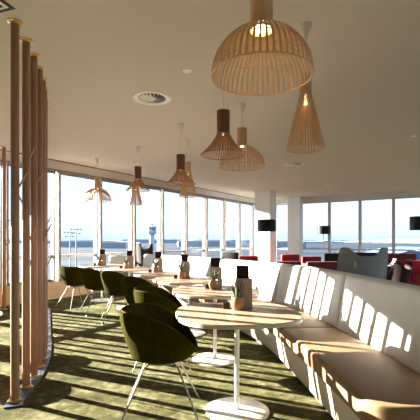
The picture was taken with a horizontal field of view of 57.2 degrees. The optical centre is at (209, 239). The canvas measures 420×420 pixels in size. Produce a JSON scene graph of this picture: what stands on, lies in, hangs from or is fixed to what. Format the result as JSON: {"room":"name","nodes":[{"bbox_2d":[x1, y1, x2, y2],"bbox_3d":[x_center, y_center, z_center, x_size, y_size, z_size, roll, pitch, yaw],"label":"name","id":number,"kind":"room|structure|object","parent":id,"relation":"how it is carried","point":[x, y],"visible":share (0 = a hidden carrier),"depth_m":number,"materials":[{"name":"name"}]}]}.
{"room":"airport terminal","nodes":[
{"label":"airport terminal","id":0,"kind":"room"},
{"bbox_2d":[0,292,333,419],"bbox_3d":[0.489,1.360,6.001,19.667,0.120,22.631,0,0,0],"label":"floor","id":1,"kind":"structure","parent":0,"point":[88,375],"depth_m":3.59,"materials":[{"name":"carpet"}]},
{"bbox_2d":[1,146,9,309],"bbox_3d":[-3.832,-0.225,7.199,0.144,3.050,0.138,0,0,42],"label":"pole","id":2,"kind":"object","parent":1,"relation":"on","point":[4,225],"visible":1,"depth_m":7.17,"materials":[{"name":"brown wood"}]},
{"bbox_2d":[7,18,27,402],"bbox_3d":[-1.544,-0.231,3.094,0.160,3.038,0.116,0,0,-9],"label":"pole","id":3,"kind":"object","parent":1,"relation":"on","point":[15,24],"visible":1,"depth_m":3.06,"materials":[{"name":"brown wood"}]},
{"bbox_2d":[4,308,51,408],"bbox_3d":[-2.313,1.294,5.128,1.706,0.012,4.340,0,0,0],"label":"plinth","id":4,"kind":"object","parent":1,"relation":"on","point":[24,393],"visible":0.54,"depth_m":3.53,"materials":[{"name":"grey metal"}]},
{"bbox_2d":[20,37,35,388],"bbox_3d":[-1.615,-0.231,3.374,0.187,3.038,0.116,0,0,-10],"label":"pole","id":5,"kind":"object","parent":1,"relation":"on","point":[26,42],"visible":0.94,"depth_m":3.35,"materials":[{"name":"brown wood"}]},
{"bbox_2d":[30,52,42,377],"bbox_3d":[-1.665,-0.231,3.640,0.180,3.038,0.116,0,0,-13],"label":"pole","id":6,"kind":"object","parent":1,"relation":"on","point":[34,179],"visible":0.86,"depth_m":3.62,"materials":[{"name":"brown wood"}]},
{"bbox_2d":[38,66,45,367],"bbox_3d":[-1.757,-0.231,3.914,0.162,3.038,0.116,0,0,-16],"label":"pole","id":7,"kind":"object","parent":1,"relation":"on","point":[41,69],"visible":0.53,"depth_m":3.90,"materials":[{"name":"brown wood"}]},
{"bbox_2d":[43,77,51,359],"bbox_3d":[-1.801,-0.231,4.196,0.156,3.038,0.116,0,0,-19],"label":"pole","id":8,"kind":"object","parent":1,"relation":"on","point":[45,80],"visible":0.5,"depth_m":4.17,"materials":[{"name":"brown wood"}]},
{"bbox_2d":[46,88,52,351],"bbox_3d":[-1.920,-0.231,4.460,0.193,3.038,0.116,0,0,-21],"label":"pole","id":9,"kind":"object","parent":1,"relation":"on","point":[47,89],"visible":0.29,"depth_m":4.45,"materials":[{"name":"brown wood"}]},
{"bbox_2d":[47,96,52,345],"bbox_3d":[-2.003,-0.231,4.717,0.153,3.038,0.116,0,0,-23],"label":"pole","id":10,"kind":"object","parent":1,"relation":"on","point":[48,97],"visible":0.29,"depth_m":4.71,"materials":[{"name":"brown wood"}]},
{"bbox_2d":[0,276,136,306],"bbox_3d":[-3.458,1.110,8.634,11.307,0.380,16.777,0,0,0],"label":"trim","id":11,"kind":"structure","parent":1,"relation":"on","point":[56,289],"depth_m":8.56,"materials":[{"name":"brown wood"}]},
{"bbox_2d":[56,266,96,309],"bbox_3d":[-2.625,0.901,7.544,0.593,0.796,0.597,0,0,38],"label":"tub chair","id":12,"kind":"object","parent":1,"relation":"on","point":[71,276],"visible":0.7,"depth_m":7.30,"materials":[{"name":"green fabric"}]},
{"bbox_2d":[79,268,118,315],"bbox_3d":[-2.006,0.901,6.916,0.597,0.796,0.593,0,0,-32],"label":"tub chair","id":13,"kind":"object","parent":1,"relation":"on","point":[91,278],"visible":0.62,"depth_m":6.67,"materials":[{"name":"green fabric"}]},
{"bbox_2d":[78,264,123,301],"bbox_3d":[-2.320,0.922,8.270,0.922,0.755,0.916,0,0,-40],"label":"pedestal table","id":14,"kind":"object","parent":1,"relation":"on","point":[101,299],"visible":0.84,"depth_m":8.23,"materials":[{"name":"white paint"}]},
{"bbox_2d":[97,255,101,264],"bbox_3d":[-2.368,0.427,8.258,0.130,0.235,0.123,0,0,-12],"label":"aloe","id":15,"kind":"object","parent":14,"relation":"on","point":[99,262],"visible":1,"depth_m":8.24,"materials":[{"name":"green plant"}]},
{"bbox_2d":[100,254,105,264],"bbox_3d":[-2.333,0.426,8.391,0.135,0.238,0.055,0,0,-16],"label":"holder","id":16,"kind":"object","parent":14,"relation":"on","point":[103,258],"visible":0.61,"depth_m":8.37,"materials":[{"name":"brown wood"}]},
{"bbox_2d":[101,271,125,324],"bbox_3d":[-1.457,0.901,6.218,0.597,0.796,0.593,0,0,-17],"label":"tub chair","id":17,"kind":"object","parent":1,"relation":"on","point":[111,280],"visible":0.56,"depth_m":5.97,"materials":[{"name":"green fabric"}]},
{"bbox_2d":[109,256,135,276],"bbox_3d":[-2.091,0.841,9.150,0.500,0.922,0.500,0,0,-35],"label":"armchair","id":18,"kind":"object","parent":1,"relation":"on","point":[112,259],"visible":0.08,"depth_m":9.21,"materials":[{"name":"leather"}]},
{"bbox_2d":[102,267,152,309],"bbox_3d":[-1.550,0.922,7.360,0.922,0.755,0.916,0,0,-37],"label":"pedestal table","id":19,"kind":"object","parent":1,"relation":"on","point":[117,269],"visible":0.46,"depth_m":7.11,"materials":[{"name":"white paint"}]},
{"bbox_2d":[123,257,128,268],"bbox_3d":[-1.605,0.427,7.359,0.123,0.235,0.130,0,0,-28],"label":"aloe","id":20,"kind":"object","parent":19,"relation":"on","point":[126,264],"visible":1,"depth_m":7.33,"materials":[{"name":"green plant"}]},
{"bbox_2d":[126,256,133,267],"bbox_3d":[-1.555,0.426,7.481,0.135,0.238,0.055,0,0,-12],"label":"holder","id":21,"kind":"object","parent":19,"relation":"on","point":[131,258],"visible":0.61,"depth_m":7.46,"materials":[{"name":"brown wood"}]},
{"bbox_2d":[127,250,131,255],"bbox_3d":[-1.564,0.370,7.480,0.103,0.336,0.012,0,0,-12],"label":"menu","id":22,"kind":"object","parent":21,"relation":"in","point":[129,252],"visible":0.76,"depth_m":7.47,"materials":[{"name":"black paper"}]},
{"bbox_2d":[121,276,152,341],"bbox_3d":[-0.892,0.901,5.198,0.597,0.796,0.593,0,0,-14],"label":"tub chair","id":23,"kind":"object","parent":1,"relation":"on","point":[128,282],"visible":0.4,"depth_m":4.96,"materials":[{"name":"green fabric"}]},
{"bbox_2d":[135,244,152,266],"bbox_3d":[-1.675,0.694,9.792,0.484,1.208,0.660,0,0,-14],"label":"chair","id":24,"kind":"object","parent":1,"relation":"on","point":[140,252],"visible":0.26,"depth_m":9.55,"materials":[{"name":"fabric"}]},
{"bbox_2d":[130,270,178,287],"bbox_3d":[-0.830,0.922,6.400,0.922,0.755,0.916,0,0,-34],"label":"pedestal table","id":25,"kind":"object","parent":1,"relation":"on","point":[166,273],"visible":0.37,"depth_m":6.25,"materials":[{"name":"white paint"}]},
{"bbox_2d":[152,266,158,272],"bbox_3d":[-0.909,0.493,6.430,0.106,0.104,0.106,0,0,-43],"label":"pot","id":26,"kind":"object","parent":25,"relation":"on","point":[155,269],"depth_m":6.39,"materials":[{"name":"orange ceramic"}]},
{"bbox_2d":[152,260,159,272],"bbox_3d":[-0.913,0.427,6.439,0.130,0.235,0.123,0,0,-43],"label":"aloe","id":27,"kind":"object","parent":25,"relation":"on","point":[155,268],"visible":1,"depth_m":6.40,"materials":[{"name":"green plant"}]},
{"bbox_2d":[155,258,162,271],"bbox_3d":[-0.869,0.426,6.546,0.135,0.238,0.055,0,0,-7],"label":"holder","id":28,"kind":"object","parent":25,"relation":"on","point":[160,264],"visible":0.6,"depth_m":6.52,"materials":[{"name":"brown wood"}]},
{"bbox_2d":[155,252,160,257],"bbox_3d":[-0.878,0.370,6.545,0.103,0.336,0.012,0,0,-7],"label":"menu","id":29,"kind":"object","parent":28,"relation":"in","point":[157,254],"visible":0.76,"depth_m":6.54,"materials":[{"name":"black paper"}]},
{"bbox_2d":[119,303,199,419],"bbox_3d":[-0.367,0.901,2.890,0.597,0.796,0.593,0,0,-3],"label":"tub chair","id":30,"kind":"object","parent":1,"relation":"on","point":[153,334],"visible":0.97,"depth_m":2.67,"materials":[{"name":"green fabric"}]},
{"bbox_2d":[132,286,190,371],"bbox_3d":[-0.507,0.901,4.059,0.597,0.796,0.593,0,0,-6],"label":"tub chair","id":31,"kind":"object","parent":1,"relation":"on","point":[141,294],"visible":0.38,"depth_m":3.82,"materials":[{"name":"green fabric"}]},
{"bbox_2d":[153,276,222,336],"bbox_3d":[-0.310,0.922,5.360,0.922,0.755,0.916,0,0,-26],"label":"pedestal table","id":32,"kind":"object","parent":1,"relation":"on","point":[193,280],"visible":0.49,"depth_m":5.19,"materials":[{"name":"white paint"}]},
{"bbox_2d":[177,263,184,278],"bbox_3d":[-0.389,0.427,5.391,0.130,0.235,0.123,0,0,31],"label":"aloe","id":33,"kind":"object","parent":32,"relation":"on","point":[181,274],"visible":0.99,"depth_m":5.36,"materials":[{"name":"green plant"}]},
{"bbox_2d":[178,271,184,278],"bbox_3d":[-0.397,0.493,5.385,0.106,0.104,0.106,0,0,31],"label":"pot","id":34,"kind":"object","parent":32,"relation":"on","point":[181,274],"depth_m":5.34,"materials":[{"name":"orange ceramic"}]},
{"bbox_2d":[181,261,189,277],"bbox_3d":[-0.353,0.426,5.498,0.135,0.238,0.055,0,0,-3],"label":"holder","id":35,"kind":"object","parent":32,"relation":"on","point":[187,264],"visible":0.71,"depth_m":5.47,"materials":[{"name":"brown wood"}]},
{"bbox_2d":[181,254,187,261],"bbox_3d":[-0.362,0.370,5.497,0.103,0.336,0.012,0,0,-3],"label":"menu","id":36,"kind":"object","parent":35,"relation":"in","point":[184,257],"visible":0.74,"depth_m":5.49,"materials":[{"name":"black paper"}]},
{"bbox_2d":[172,285,259,366],"bbox_3d":[0.054,0.922,4.190,0.922,0.755,0.916,0,0,-11],"label":"pedestal table","id":37,"kind":"object","parent":1,"relation":"on","point":[211,359],"visible":0.82,"depth_m":4.08,"materials":[{"name":"white paint"}]},
{"bbox_2d":[209,269,219,289],"bbox_3d":[0.047,0.427,4.255,0.123,0.235,0.130,0,0,16],"label":"aloe","id":38,"kind":"object","parent":37,"relation":"on","point":[213,283],"visible":1,"depth_m":4.23,"materials":[{"name":"orange ceramic"}]},
{"bbox_2d":[209,280,217,289],"bbox_3d":[0.040,0.493,4.260,0.106,0.104,0.106,0,0,16],"label":"pot","id":39,"kind":"object","parent":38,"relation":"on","point":[213,284],"depth_m":4.22,"materials":[{"name":"orange ceramic"}]},
{"bbox_2d":[210,267,221,287],"bbox_3d":[0.068,0.426,4.355,0.135,0.238,0.055,0,0,1],"label":"holder","id":40,"kind":"object","parent":37,"relation":"on","point":[219,277],"visible":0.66,"depth_m":4.33,"materials":[{"name":"brown wood"}]},
{"bbox_2d":[211,258,219,266],"bbox_3d":[0.059,0.370,4.355,0.103,0.336,0.012,0,0,1],"label":"menu","id":41,"kind":"object","parent":40,"relation":"in","point":[215,262],"visible":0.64,"depth_m":4.35,"materials":[{"name":"black paper"}]},
{"bbox_2d":[222,252,238,259],"bbox_3d":[0.524,0.851,12.600,0.580,0.902,0.750,0,0,30],"label":"armchair","id":42,"kind":"object","parent":1,"relation":"on","point":[225,255],"visible":0.07,"depth_m":12.79,"materials":[{"name":"fabric"}]},
{"bbox_2d":[176,302,302,419],"bbox_3d":[0.205,0.922,2.930,0.922,0.755,0.916,0,0,-8],"label":"pedestal table","id":43,"kind":"object","parent":1,"relation":"on","point":[212,315],"visible":0.98,"depth_m":2.84,"materials":[{"name":"brown wood"}]},
{"bbox_2d":[223,302,229,308],"bbox_3d":[0.129,0.520,3.066,0.050,0.050,0.050,0,0,-2],"label":"box","id":44,"kind":"object","parent":43,"relation":"on","point":[226,305],"visible":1,"depth_m":3.04,"materials":[{"name":"brown wood"}]},
{"bbox_2d":[228,279,245,310],"bbox_3d":[0.215,0.427,3.000,0.130,0.235,0.123,0,0,-17],"label":"aloe","id":45,"kind":"object","parent":43,"relation":"on","point":[237,301],"visible":1,"depth_m":2.98,"materials":[{"name":"ceramic"}]},
{"bbox_2d":[231,296,243,310],"bbox_3d":[0.216,0.493,3.010,0.106,0.104,0.106,0,0,-17],"label":"pot","id":46,"kind":"object","parent":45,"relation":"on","point":[237,302],"depth_m":2.97,"materials":[{"name":"orange ceramic"}]},
{"bbox_2d":[235,278,251,308],"bbox_3d":[0.271,0.426,3.091,0.135,0.238,0.055,0,0,4],"label":"holder","id":47,"kind":"object","parent":43,"relation":"on","point":[246,293],"visible":0.64,"depth_m":3.06,"materials":[{"name":"brown wood"}]},
{"bbox_2d":[236,265,248,278],"bbox_3d":[0.262,0.370,3.091,0.103,0.336,0.012,0,0,4],"label":"menu","id":48,"kind":"object","parent":47,"relation":"in","point":[242,271],"visible":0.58,"depth_m":3.08,"materials":[{"name":"black paper"}]},
{"bbox_2d":[239,256,257,260],"bbox_3d":[1.173,0.906,12.200,0.620,0.792,0.750,0,0,15],"label":"armchair","id":49,"kind":"object","parent":1,"relation":"on","point":[249,258],"visible":0.09,"depth_m":12.43,"materials":[{"name":"red fabric"}]},
{"bbox_2d":[258,219,275,261],"bbox_3d":[1.535,0.375,10.400,0.500,1.850,0.500,0,0,0],"label":"floor lamp","id":50,"kind":"object","parent":1,"relation":"on","point":[265,225],"visible":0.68,"depth_m":10.20,"materials":[{"name":"black fabric"}]},
{"bbox_2d":[140,254,419,419],"bbox_3d":[-0.198,0.818,5.612,3.693,0.965,7.261,0,0,0],"label":"sofa","id":51,"kind":"object","parent":1,"relation":"on","point":[355,348],"visible":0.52,"depth_m":3.19,"materials":[{"name":"leather"}]},
{"bbox_2d":[148,280,167,287],"bbox_3d":[-0.956,0.940,7.860,0.580,0.150,1.008,0,0,-37],"label":"seat cushion","id":52,"kind":"object","parent":51,"relation":"on","point":[151,281],"depth_m":7.58,"materials":[{"name":"leather"}]},
{"bbox_2d":[163,285,202,302],"bbox_3d":[-0.268,0.940,6.876,0.572,0.150,1.411,0,0,-34],"label":"seat cushion","id":53,"kind":"object","parent":51,"relation":"on","point":[169,288],"depth_m":7.02,"materials":[{"name":"leather"}]},
{"bbox_2d":[202,297,271,302],"bbox_3d":[0.390,0.940,5.784,0.573,0.150,1.192,0,0,-28],"label":"seat cushion","id":54,"kind":"object","parent":51,"relation":"on","point":[254,299],"depth_m":5.60,"materials":[{"name":"leather"}]},
{"bbox_2d":[267,302,334,341],"bbox_3d":[0.849,0.940,4.556,0.615,0.150,1.583,0,0,-12],"label":"seat cushion","id":55,"kind":"object","parent":51,"relation":"on","point":[311,320],"depth_m":4.04,"materials":[{"name":"leather"}]},
{"bbox_2d":[282,328,419,419],"bbox_3d":[1.062,0.940,2.893,0.579,0.150,1.838,0,0,-4],"label":"seat cushion","id":56,"kind":"object","parent":51,"relation":"on","point":[374,383],"depth_m":2.57,"materials":[{"name":"leather"}]},
{"bbox_2d":[275,261,300,264],"bbox_3d":[1.845,0.906,9.600,0.640,0.792,0.750,0,0,-8],"label":"armchair","id":57,"kind":"object","parent":1,"relation":"on","point":[283,262],"visible":0.09,"depth_m":9.25,"materials":[{"name":"fabric"}]},
{"bbox_2d":[281,254,298,260],"bbox_3d":[2.716,0.891,12.600,0.620,0.822,0.750,0,0,-5],"label":"armchair","id":58,"kind":"object","parent":1,"relation":"on","point":[284,257],"visible":0.09,"depth_m":12.85,"materials":[{"name":"red fabric"}]},
{"bbox_2d":[301,256,320,265],"bbox_3d":[3.107,0.901,11.500,0.600,0.802,0.750,0,0,0],"label":"armchair","id":59,"kind":"object","parent":1,"relation":"on","point":[304,259],"visible":0.08,"depth_m":11.74,"materials":[{"name":"fabric"}]},
{"bbox_2d":[306,261,337,270],"bbox_3d":[2.693,0.901,9.300,0.920,0.802,0.750,0,0,-2],"label":"lounge sofa","id":60,"kind":"object","parent":1,"relation":"on","point":[332,265],"visible":0.06,"depth_m":8.93,"materials":[{"name":"fabric"}]},
{"bbox_2d":[317,226,329,260],"bbox_3d":[4.450,0.375,15.100,0.500,1.850,0.500,0,0,0],"label":"floor lamp","id":61,"kind":"object","parent":1,"relation":"on","point":[323,230],"visible":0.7,"depth_m":14.91,"materials":[{"name":"black fabric"}]},
{"bbox_2d":[324,253,338,260],"bbox_3d":[3.826,0.851,11.600,0.620,0.902,0.750,0,0,4],"label":"armchair","id":62,"kind":"object","parent":1,"relation":"on","point":[327,256],"visible":0.04,"depth_m":11.85,"materials":[{"name":"fabric"}]},
{"bbox_2d":[337,247,387,279],"bbox_3d":[2.434,0.707,6.190,0.778,1.183,0.660,0,0,6],"label":"chair","id":63,"kind":"object","parent":1,"relation":"on","point":[376,266],"visible":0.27,"depth_m":5.94,"materials":[{"name":"grey fabric"}]},
{"bbox_2d":[354,252,388,275],"bbox_3d":[4.987,0.851,12.000,0.850,0.902,0.750,0,0,2],"label":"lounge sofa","id":64,"kind":"object","parent":1,"relation":"on","point":[357,253],"visible":0.06,"depth_m":12.25,"materials":[{"name":"fabric"}]},
{"bbox_2d":[387,262,411,283],"bbox_3d":[3.621,0.859,7.547,0.484,0.878,0.660,0,0,-28],"label":"chair","id":65,"kind":"object","parent":1,"relation":"on","point":[398,272],"visible":0.5,"depth_m":7.31,"materials":[{"name":"brown fabric"}]},
{"bbox_2d":[388,253,415,271],"bbox_3d":[6.027,0.861,11.900,1.000,0.882,0.750,0,0,0],"label":"lounge sofa","id":66,"kind":"object","parent":1,"relation":"on","point":[399,256],"visible":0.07,"depth_m":12.15,"materials":[{"name":"fabric"}]},
{"bbox_2d":[396,260,419,285],"bbox_3d":[5.186,0.911,9.600,0.840,0.782,0.750,0,0,8],"label":"armchair","id":67,"kind":"object","parent":1,"relation":"on","point":[414,279],"visible":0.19,"depth_m":9.83,"materials":[{"name":"red fabric"}]},
{"bbox_2d":[411,274,419,281],"bbox_3d":[5.178,0.940,9.541,0.572,0.150,0.590,0,0,8],"label":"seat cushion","id":68,"kind":"object","parent":67,"relation":"on","point":[414,277],"depth_m":9.28,"materials":[{"name":"red fabric"}]},
{"bbox_2d":[409,216,419,229],"bbox_3d":[4.970,0.375,9.050,0.500,1.850,0.500,0,0,0],"label":"floor lamp","id":69,"kind":"object","parent":1,"relation":"on","point":[414,221],"visible":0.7,"depth_m":8.94,"materials":[{"name":"black plastic"}]},
{"bbox_2d":[0,0,419,198],"bbox_3d":[0.489,-1.825,6.001,19.667,0.150,22.631,0,0,0],"label":"ceiling","id":70,"kind":"structure","parent":0,"point":[95,55],"depth_m":4.45,"materials":[{"name":"beige paint"}]},
{"bbox_2d":[0,0,15,12],"bbox_3d":[-1.755,-1.736,2.770,0.450,0.028,0.450,0,0,19],"label":"ceiling vent","id":71,"kind":"object","parent":70,"relation":"in","point":[4,6],"visible":1,"depth_m":2.88,"materials":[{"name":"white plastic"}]},
{"bbox_2d":[83,158,111,202],"bbox_3d":[-2.420,-1.292,8.280,0.591,0.916,0.591,0,0,-37],"label":"pendant lamp","id":72,"kind":"object","parent":70,"relation":"hanging from","point":[97,180],"visible":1,"depth_m":8.22,"materials":[{"name":"brown wood"}]},
{"bbox_2d":[129,166,141,205],"bbox_3d":[-1.768,-1.292,9.200,0.315,0.916,0.315,0,0,-2],"label":"pendant lamp","id":73,"kind":"object","parent":70,"relation":"hanging from","point":[134,194],"visible":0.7,"depth_m":9.12,"materials":[{"name":"brown wood"}]},
{"bbox_2d":[126,146,149,191],"bbox_3d":[-1.347,-1.337,7.200,0.461,0.826,0.461,0,0,-21],"label":"pendant lamp","id":74,"kind":"object","parent":70,"relation":"hanging from","point":[137,169],"visible":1,"depth_m":7.15,"materials":[{"name":"brown wood"}]},
{"bbox_2d":[133,91,170,104],"bbox_3d":[-0.715,-1.739,4.745,0.472,0.022,0.472,0,0,0],"label":"ceiling vent","id":75,"kind":"object","parent":70,"relation":"in","point":[143,97],"visible":1,"depth_m":4.71,"materials":[{"name":"white metal"}]},
{"bbox_2d":[165,123,195,185],"bbox_3d":[-0.442,-1.295,5.810,0.461,0.910,0.461,0,0,-31],"label":"pendant lamp","id":76,"kind":"object","parent":70,"relation":"hanging from","point":[180,173],"visible":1,"depth_m":5.76,"materials":[{"name":"brown wood"}]},
{"bbox_2d":[183,69,190,73],"bbox_3d":[-0.238,-1.746,3.990,0.094,0.008,0.094,0,0,0],"label":"recessed light","id":77,"kind":"object","parent":70,"relation":"in","point":[187,71],"visible":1,"depth_m":3.99,"materials":[{"name":"white paint"}]},
{"bbox_2d":[179,139,196,197],"bbox_3d":[-0.385,-1.252,6.740,0.315,0.996,0.315,0,0,-29],"label":"pendant lamp","id":78,"kind":"object","parent":70,"relation":"hanging from","point":[187,164],"visible":0.75,"depth_m":6.69,"materials":[{"name":"brown wood"}]},
{"bbox_2d":[200,63,245,159],"bbox_3d":[0.133,-1.297,3.850,0.461,0.906,0.461,0,0,-4],"label":"pendant lamp","id":79,"kind":"object","parent":70,"relation":"hanging from","point":[223,115],"visible":0.98,"depth_m":3.80,"materials":[{"name":"brown wood"}]},
{"bbox_2d":[219,103,264,171],"bbox_3d":[0.412,-1.341,4.960,0.591,0.818,0.591,0,0,-9],"label":"pendant lamp","id":80,"kind":"object","parent":70,"relation":"hanging from","point":[241,131],"visible":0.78,"depth_m":4.91,"materials":[{"name":"brown wood"}]},
{"bbox_2d":[210,0,314,95],"bbox_3d":[0.298,-1.344,2.220,0.591,0.812,0.591,0,0,-19],"label":"pendant lamp","id":81,"kind":"object","parent":70,"relation":"hanging from","point":[261,28],"visible":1,"depth_m":2.25,"materials":[{"name":"brown wood"}]},
{"bbox_2d":[284,162,304,165],"bbox_3d":[1.933,-1.739,8.860,0.472,0.022,0.472,0,0,0],"label":"ceiling vent","id":82,"kind":"object","parent":70,"relation":"in","point":[288,163],"visible":1,"depth_m":8.81,"materials":[{"name":"white"}]},
{"bbox_2d":[286,21,325,153],"bbox_3d":[0.776,-1.242,3.130,0.315,1.016,0.315,0,0,-3],"label":"pendant lamp","id":83,"kind":"object","parent":70,"relation":"hanging from","point":[305,104],"visible":1,"depth_m":3.08,"materials":[{"name":"brown wood"}]},
{"bbox_2d":[0,150,419,203],"bbox_3d":[0.459,-1.645,8.734,19.140,0.210,16.943,0,0,0],"label":"wall","id":84,"kind":"structure","parent":0,"point":[52,164],"depth_m":13.31,"materials":[{"name":"grey paint"}]},
{"bbox_2d":[0,162,51,286],"bbox_3d":[-3.843,-0.310,8.027,0.712,2.460,1.074,0,0,0],"label":"window","id":85,"kind":"structure","parent":84,"relation":"in","point":[7,164],"depth_m":7.60,"materials":[{"name":"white metal"}]},
{"bbox_2d":[50,171,94,281],"bbox_3d":[-3.190,-0.310,9.007,0.712,2.460,1.074,0,0,0],"label":"window","id":86,"kind":"structure","parent":84,"relation":"in","point":[55,177],"depth_m":8.58,"materials":[{"name":"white metal"}]},
{"bbox_2d":[93,179,128,270],"bbox_3d":[-2.536,-0.310,9.987,0.712,2.460,1.074,0,0,0],"label":"window","id":87,"kind":"structure","parent":84,"relation":"in","point":[97,206],"depth_m":9.57,"materials":[{"name":"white metal"}]},
{"bbox_2d":[0,149,253,198],"bbox_3d":[-3.331,-1.744,8.519,11.112,0.012,16.624,0,0,0],"label":"trim","id":88,"kind":"structure","parent":84,"relation":"attached to","point":[0,149],"depth_m":9.92,"materials":[{"name":"grey metal"}]},
{"bbox_2d":[0,160,254,204],"bbox_3d":[-3.363,-1.540,8.570,11.132,0.040,16.660,0,0,0],"label":"trim","id":89,"kind":"structure","parent":84,"relation":"attached to","point":[51,169],"depth_m":10.14,"materials":[{"name":"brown wood"}]},
{"bbox_2d":[128,184,158,266],"bbox_3d":[-1.882,-0.310,10.967,0.712,2.460,1.074,0,0,0],"label":"window","id":90,"kind":"structure","parent":84,"relation":"in","point":[131,209],"depth_m":10.50,"materials":[{"name":"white metal"}]},
{"bbox_2d":[157,188,182,254],"bbox_3d":[-1.229,-0.310,11.947,0.712,2.460,1.074,0,0,0],"label":"window","id":91,"kind":"structure","parent":84,"relation":"in","point":[160,192],"depth_m":11.53,"materials":[{"name":"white metal"}]},
{"bbox_2d":[181,193,203,253],"bbox_3d":[-0.575,-0.310,12.927,0.712,2.460,1.074,0,0,0],"label":"window","id":92,"kind":"structure","parent":84,"relation":"in","point":[184,201],"depth_m":12.46,"materials":[{"name":"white metal"}]},
{"bbox_2d":[202,196,221,257],"bbox_3d":[0.079,-0.310,13.907,0.712,2.460,1.074,0,0,0],"label":"window","id":93,"kind":"structure","parent":84,"relation":"in","point":[204,198],"depth_m":13.44,"materials":[{"name":"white metal"}]},
{"bbox_2d":[220,199,236,257],"bbox_3d":[0.733,-0.310,14.887,0.712,2.460,1.074,0,0,0],"label":"window","id":94,"kind":"structure","parent":84,"relation":"in","point":[222,201],"depth_m":14.42,"materials":[{"name":"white metal"}]},
{"bbox_2d":[236,202,250,255],"bbox_3d":[1.386,-0.310,15.867,0.712,2.460,1.074,0,0,0],"label":"window","id":95,"kind":"structure","parent":84,"relation":"in","point":[238,204],"depth_m":15.39,"materials":[{"name":"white metal"}]},
{"bbox_2d":[250,204,254,255],"bbox_3d":[1.905,-0.310,16.645,0.442,2.460,0.669,0,0,0],"label":"window","id":96,"kind":"structure","parent":84,"relation":"in","point":[251,205],"depth_m":16.36,"materials":[{"name":"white metal"}]},
{"bbox_2d":[276,204,287,260],"bbox_3d":[3.254,-0.310,16.285,1.032,2.460,0.719,0,0,0],"label":"window","id":97,"kind":"structure","parent":84,"relation":"in","point":[276,204],"depth_m":16.54,"materials":[{"name":"silver metal"}]},
{"bbox_2d":[303,201,327,249],"bbox_3d":[4.219,-0.310,15.642,1.032,2.460,0.718,0,0,0],"label":"window","id":98,"kind":"structure","parent":84,"relation":"in","point":[325,201],"depth_m":15.60,"materials":[{"name":"silver metal"}]},
{"bbox_2d":[328,200,357,252],"bbox_3d":[5.184,-0.310,14.998,1.032,2.460,0.719,0,0,0],"label":"window","id":99,"kind":"structure","parent":84,"relation":"in","point":[329,202],"depth_m":15.22,"materials":[{"name":"silver metal"}]},
{"bbox_2d":[358,198,391,251],"bbox_3d":[6.149,-0.310,14.354,1.032,2.460,0.719,0,0,0],"label":"window","id":100,"kind":"structure","parent":84,"relation":"in","point":[360,249],"depth_m":14.59,"materials":[{"name":"silver metal"}]},
{"bbox_2d":[392,196,419,252],"bbox_3d":[7.114,-0.310,13.710,1.032,2.460,0.719,0,0,0],"label":"window","id":101,"kind":"structure","parent":84,"relation":"in","point":[393,198],"depth_m":13.92,"materials":[{"name":"silver metal"}]},
{"bbox_2d":[255,190,275,262],"bbox_3d":[1.980,-0.225,13.750,0.600,3.050,0.500,0,0,34],"label":"column","id":102,"kind":"structure","parent":0,"point":[265,200],"depth_m":13.54,"materials":[{"name":"white paint"}]},
{"bbox_2d":[288,197,302,260],"bbox_3d":[3.495,-0.225,15.823,0.540,3.050,0.300,0,0,34],"label":"column","id":103,"kind":"structure","parent":0,"point":[295,204],"depth_m":15.68,"materials":[{"name":"white paint"}]},
{"label":"outside","id":104,"kind":"structure","parent":0,"visible":0},
{"bbox_2d":[9,240,419,282],"bbox_3d":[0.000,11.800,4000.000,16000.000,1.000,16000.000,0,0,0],"label":"ground","id":105,"kind":"structure","parent":104,"point":[81,260],"depth_m":414.39,"materials":[{"name":"grey concrete"}]},
{"bbox_2d":[64,232,75,266],"bbox_3d":[-43.636,4.150,119.925,3.500,14.300,0.591,0,0,0],"label":"mast","id":106,"kind":"object","parent":105,"relation":"on","point":[64,232],"visible":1,"depth_m":119.92,"materials":[{"name":"grey metal"}]},
{"bbox_2d":[70,227,81,266],"bbox_3d":[-41.009,3.700,117.925,3.500,15.200,0.591,0,0,0],"label":"mast","id":107,"kind":"object","parent":105,"relation":"on","point":[76,233],"visible":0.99,"depth_m":117.92,"materials":[{"name":"grey metal"}]},
{"bbox_2d":[61,240,127,246],"bbox_3d":[-190.026,5.775,620.000,122.400,11.050,40.800,0,0,-8],"label":"hangar","id":108,"kind":"structure","parent":105,"relation":"on","point":[80,243],"depth_m":598.25,"materials":[{"name":"blue metal"}]},
{"bbox_2d":[102,242,141,247],"bbox_3d":[-129.039,6.750,540.000,61.200,9.100,30.600,0,0,2],"label":"hangar","id":109,"kind":"structure","parent":105,"relation":"on","point":[104,244],"depth_m":524.99,"materials":[{"name":"blue"}]},
{"bbox_2d":[147,224,156,253],"bbox_3d":[-45.351,-0.700,300.000,8.200,24.000,8.200,0,0,0],"label":"control tower","id":110,"kind":"structure","parent":105,"relation":"on","point":[151,231],"depth_m":298.11,"materials":[{"name":"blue concrete"}]},
{"bbox_2d":[177,240,235,245],"bbox_3d":[-3.636,5.450,700.000,112.200,11.700,40.800,0,0,-7],"label":"hangar","id":111,"kind":"structure","parent":105,"relation":"on","point":[190,242],"depth_m":680.39,"materials":[{"name":"blue metal"}]},
{"bbox_2d":[9,239,419,242],"bbox_3d":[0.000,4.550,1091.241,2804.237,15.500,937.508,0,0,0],"label":"woods","id":112,"kind":"object","parent":105,"relation":"on","point":[137,240],"visible":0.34,"depth_m":1354.27,"materials":[{"name":"plant"}]},
{"bbox_2d":[277,241,305,247],"bbox_3d":[107.636,6.100,560.000,61.200,10.400,30.600,0,0,9],"label":"hangar","id":113,"kind":"structure","parent":105,"relation":"on","point":[280,244],"depth_m":545.24,"materials":[{"name":"blue"}]},
{"bbox_2d":[367,246,419,259],"bbox_3d":[50.831,6.490,95.000,22.440,9.620,18.360,0,0,2],"label":"hangar","id":114,"kind":"structure","parent":105,"relation":"on","point":[417,253],"depth_m":90.54,"materials":[{"name":"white metal"}]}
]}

